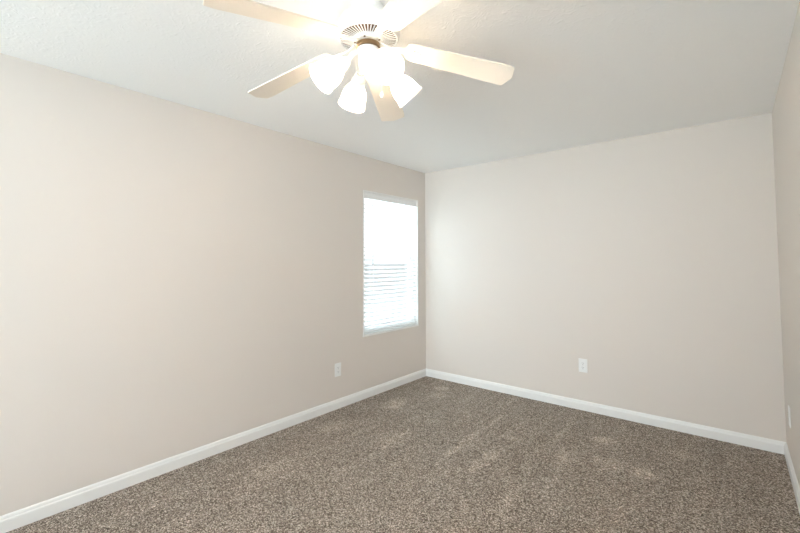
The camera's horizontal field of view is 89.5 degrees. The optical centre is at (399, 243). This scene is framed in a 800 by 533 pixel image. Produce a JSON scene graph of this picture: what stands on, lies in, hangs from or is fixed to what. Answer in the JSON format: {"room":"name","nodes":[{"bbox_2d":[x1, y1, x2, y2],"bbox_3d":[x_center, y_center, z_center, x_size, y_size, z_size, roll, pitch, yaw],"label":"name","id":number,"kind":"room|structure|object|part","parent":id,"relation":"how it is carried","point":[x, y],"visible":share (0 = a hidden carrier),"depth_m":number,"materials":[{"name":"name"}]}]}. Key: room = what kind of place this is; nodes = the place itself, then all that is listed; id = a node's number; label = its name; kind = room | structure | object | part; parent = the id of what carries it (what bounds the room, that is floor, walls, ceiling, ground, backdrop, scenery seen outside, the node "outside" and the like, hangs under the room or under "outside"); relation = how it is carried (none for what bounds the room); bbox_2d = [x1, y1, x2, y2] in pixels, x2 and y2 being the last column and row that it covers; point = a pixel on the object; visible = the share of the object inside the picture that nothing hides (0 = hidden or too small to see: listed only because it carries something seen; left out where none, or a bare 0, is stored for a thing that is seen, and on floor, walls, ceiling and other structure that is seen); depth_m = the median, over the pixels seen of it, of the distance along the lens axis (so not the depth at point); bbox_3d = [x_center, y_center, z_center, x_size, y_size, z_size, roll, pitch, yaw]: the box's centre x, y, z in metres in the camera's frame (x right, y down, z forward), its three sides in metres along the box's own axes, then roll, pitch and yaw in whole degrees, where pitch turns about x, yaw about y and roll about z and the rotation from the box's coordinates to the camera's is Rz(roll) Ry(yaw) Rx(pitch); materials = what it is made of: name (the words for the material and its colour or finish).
{"room":"empty bedroom","nodes":[
{"label":"empty bedroom","id":0,"kind":"room"},
{"bbox_2d":[0,53,425,515],"bbox_3d":[-1.531,0.270,2.756,0.140,2.440,5.590,-2,-3,40],"label":"wall","id":1,"kind":"structure","parent":0,"point":[176,278],"depth_m":2.61,"materials":[{"name":"beige paint"}]},
{"bbox_2d":[0,369,425,532],"bbox_3d":[-1.424,1.442,2.708,0.014,0.094,5.450,-2,-3,40],"label":"baseboard","id":2,"kind":"structure","parent":1,"relation":"attached to","point":[11,521],"depth_m":2.62,"materials":[{"name":"white paint"}]},
{"bbox_2d":[335,362,340,376],"bbox_3d":[-0.575,1.170,3.750,0.009,0.122,0.076,-2,-3,40],"label":"wall outlet","id":3,"kind":"object","parent":1,"relation":"attached to","point":[337,365],"visible":1,"depth_m":3.75,"materials":[{"name":"white plastic"}]},
{"bbox_2d":[363,190,418,336],"bbox_3d":[-0.129,0.209,4.445,0.144,1.476,0.913,-2,-3,40],"label":"window","id":4,"kind":"structure","parent":1,"relation":"in","point":[415,224],"depth_m":4.74,"materials":[{"name":"white paint"}]},
{"bbox_3d":[-0.173,-0.126,4.497,0.020,0.710,0.822,-2,-3,40],"label":"sash","id":5,"kind":"part","parent":4,"relation":"part of","materials":[{"name":"white plastic"}]},
{"bbox_3d":[-0.155,0.553,4.452,0.020,0.716,0.822,-2,-3,40],"label":"sash","id":6,"kind":"part","parent":4,"relation":"part of","materials":[{"name":"white plastic"}]},
{"bbox_2d":[364,192,416,332],"bbox_3d":[-0.097,0.200,4.419,0.075,1.425,0.878,-2,-3,40],"label":"window blind","id":7,"kind":"object","parent":4,"relation":"attached to","point":[372,196],"visible":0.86,"depth_m":4.38,"materials":[{"name":"white plastic"}]},
{"bbox_3d":[-0.294,0.201,4.197,0.055,1.384,0.002,-2,-3,40],"label":"ladder cord","id":8,"kind":"part","parent":7,"relation":"part of","materials":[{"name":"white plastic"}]},
{"bbox_3d":[-0.103,0.906,4.394,0.052,0.013,0.870,-2,-3,40],"label":"rail","id":9,"kind":"part","parent":7,"relation":"part of","materials":[{"name":"white plastic"}]},
{"bbox_3d":[0.085,0.221,4.654,0.055,1.384,0.002,-2,-3,40],"label":"ladder cord","id":10,"kind":"part","parent":7,"relation":"part of","materials":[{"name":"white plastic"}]},
{"bbox_3d":[-0.107,0.935,4.396,0.092,0.020,0.913,-2,-3,40],"label":"sill","id":11,"kind":"part","parent":4,"relation":"part of","materials":[{"name":"white paint"}]},
{"bbox_3d":[-0.164,0.201,4.475,0.048,1.455,0.912,-2,-3,40],"label":"frame","id":12,"kind":"part","parent":4,"relation":"part of","materials":[{"name":"white plastic"}]},
{"bbox_2d":[0,0,799,172],"bbox_3d":[-0.237,-1.056,1.831,3.393,0.120,5.730,-2,-3,40],"label":"ceiling","id":13,"kind":"structure","parent":0,"point":[586,72],"depth_m":2.17,"materials":[{"name":"white paint"}]},
{"bbox_2d":[203,0,514,120],"bbox_3d":[-0.177,-0.803,1.690,1.233,0.397,1.221,-2,-3,40],"label":"ceiling fan","id":14,"kind":"object","parent":13,"relation":"hanging from","point":[369,30],"visible":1,"depth_m":1.66,"materials":[{"name":"white wood"}]},
{"bbox_3d":[-0.432,-0.799,1.416,0.137,0.006,0.485,10,15,44],"label":"blade","id":15,"kind":"part","parent":14,"relation":"part of","materials":[{"name":"white wood"}]},
{"bbox_3d":[-0.506,-0.777,1.890,0.486,0.006,0.137,-13,1,27],"label":"blade","id":16,"kind":"part","parent":14,"relation":"part of","materials":[{"name":"beige laminate"}]},
{"bbox_3d":[-0.279,-0.695,1.633,0.082,0.080,0.049,2,-4,-43],"label":"bulb","id":17,"kind":"part","parent":14,"relation":"part of","materials":[{"name":"white glass"}]},
{"bbox_3d":[-0.297,-0.680,1.625,0.130,0.146,0.146,-2,-3,40],"label":"lamp shade","id":18,"kind":"part","parent":14,"relation":"part of","materials":[{"name":"white glass"}]},
{"bbox_3d":[-0.245,-0.832,1.607,0.074,0.013,0.188,10,15,44],"label":"blade arm","id":19,"kind":"part","parent":14,"relation":"part of","materials":[{"name":"white metal"}]},
{"bbox_3d":[-0.268,-0.824,1.773,0.188,0.013,0.074,-13,1,27],"label":"blade arm","id":20,"kind":"part","parent":14,"relation":"part of","materials":[{"name":"white metal"}]},
{"bbox_2d":[336,56,350,71],"bbox_3d":[-0.236,-0.737,1.653,0.063,0.064,0.064,-2,-3,40],"label":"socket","id":21,"kind":"object","parent":14,"relation":"attached to","point":[344,62],"depth_m":1.63,"materials":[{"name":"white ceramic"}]},
{"bbox_3d":[-0.208,-0.669,1.862,0.146,0.146,0.130,-2,-3,40],"label":"lamp shade","id":22,"kind":"part","parent":14,"relation":"part of","materials":[{"name":"white glass"}]},
{"bbox_3d":[-0.196,-0.776,1.673,0.063,0.059,0.021,1,-3,-27],"label":"lamp arm","id":23,"kind":"part","parent":14,"relation":"part of","materials":[{"name":"white metal"}]},
{"bbox_3d":[-0.183,-0.728,1.702,0.003,0.167,0.003,-2,-3,40],"label":"pull chain","id":24,"kind":"part","parent":14,"relation":"part of","materials":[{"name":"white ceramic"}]},
{"bbox_2d":[351,72,364,85],"bbox_3d":[-0.183,-0.731,1.803,0.064,0.064,0.063,-2,-3,40],"label":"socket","id":25,"kind":"object","parent":14,"relation":"attached to","point":[360,76],"depth_m":1.78,"materials":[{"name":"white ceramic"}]},
{"bbox_2d":[339,24,396,49],"bbox_3d":[-0.135,-0.858,1.707,0.241,0.006,0.241,-2,-3,40],"label":"vent grille","id":26,"kind":"object","parent":14,"relation":"attached to","point":[359,31],"depth_m":1.66,"materials":[{"name":"white metal"}]},
{"bbox_2d":[371,49,384,63],"bbox_3d":[-0.086,-0.740,1.601,0.064,0.064,0.063,-2,-3,40],"label":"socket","id":27,"kind":"object","parent":14,"relation":"attached to","point":[382,55],"depth_m":1.60,"materials":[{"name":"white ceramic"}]},
{"bbox_3d":[-0.080,-0.834,1.577,0.074,0.013,0.188,11,3,-27],"label":"blade arm","id":28,"kind":"part","parent":14,"relation":"part of","materials":[{"name":"white metal"}]},
{"bbox_3d":[-0.077,-0.769,2.107,0.137,0.006,0.486,-9,-14,8],"label":"blade","id":29,"kind":"part","parent":14,"relation":"part of","materials":[{"name":"beige laminate"}]},
{"bbox_3d":[-0.058,-0.699,1.560,0.049,0.080,0.082,0,-3,-10],"label":"bulb","id":30,"kind":"part","parent":14,"relation":"part of","materials":[{"name":"white glass"}]},
{"bbox_3d":[-0.060,-0.684,1.537,0.146,0.146,0.130,-2,-3,40],"label":"lamp shade","id":31,"kind":"part","parent":14,"relation":"part of","materials":[{"name":"white glass"}]},
{"bbox_3d":[-0.001,-0.827,1.725,0.188,0.013,0.074,11,-13,-7],"label":"blade arm","id":32,"kind":"part","parent":14,"relation":"part of","materials":[{"name":"white metal"}]},
{"bbox_3d":[0.029,-0.674,1.773,0.130,0.146,0.146,-2,-3,40],"label":"lamp shade","id":33,"kind":"part","parent":14,"relation":"part of","materials":[{"name":"white glass"}]},
{"bbox_3d":[0.042,-0.803,1.340,0.137,0.006,0.485,11,3,-27],"label":"blade","id":34,"kind":"part","parent":14,"relation":"part of","materials":[{"name":"white wood"}]},
{"bbox_3d":[0.262,-0.785,1.767,0.486,0.006,0.137,11,-13,-7],"label":"blade","id":35,"kind":"part","parent":14,"relation":"part of","materials":[{"name":"beige laminate"}]},
{"bbox_2d":[6,376,799,532],"bbox_3d":[-0.231,1.497,1.716,3.393,0.130,5.730,-2,-3,40],"label":"floor","id":36,"kind":"structure","parent":0,"point":[426,454],"depth_m":2.49,"materials":[{"name":"beige carpet"}]},
{"bbox_2d":[425,113,786,441],"bbox_3d":[1.550,0.315,3.923,3.393,2.440,0.140,-2,-3,40],"label":"wall","id":37,"kind":"structure","parent":0,"point":[651,260],"depth_m":3.50,"materials":[{"name":"beige paint"}]},
{"bbox_2d":[578,358,587,372],"bbox_3d":[1.672,1.113,3.690,0.076,0.122,0.009,-2,-3,40],"label":"wall outlet","id":38,"kind":"object","parent":37,"relation":"attached to","point":[582,362],"visible":1,"depth_m":3.69,"materials":[{"name":"white plastic"}]},
{"bbox_2d":[426,368,785,454],"bbox_3d":[1.503,1.484,3.811,3.113,0.094,0.014,-2,-3,40],"label":"baseboard","id":39,"kind":"structure","parent":37,"relation":"attached to","point":[766,444],"depth_m":3.44,"materials":[{"name":"white paint"}]},
{"bbox_2d":[772,1,799,487],"bbox_3d":[0.974,0.171,0.683,0.140,2.440,5.590,-2,-3,40],"label":"wall","id":40,"kind":"structure","parent":0,"point":[786,108],"depth_m":2.28,"materials":[{"name":"beige paint"}]},
{"bbox_2d":[788,405,790,427],"bbox_3d":[2.468,1.095,2.560,0.009,0.122,0.076,-2,-3,40],"label":"wall outlet","id":41,"kind":"object","parent":40,"relation":"attached to","point":[789,413],"visible":1,"depth_m":2.53,"materials":[{"name":"white plastic"}]},
{"bbox_2d":[784,442,799,513],"bbox_3d":[0.962,1.347,0.733,0.014,0.094,5.450,-2,-3,40],"label":"baseboard","id":42,"kind":"structure","parent":40,"relation":"attached to","point":[791,470],"depth_m":2.43,"materials":[{"name":"white paint"}]}
]}

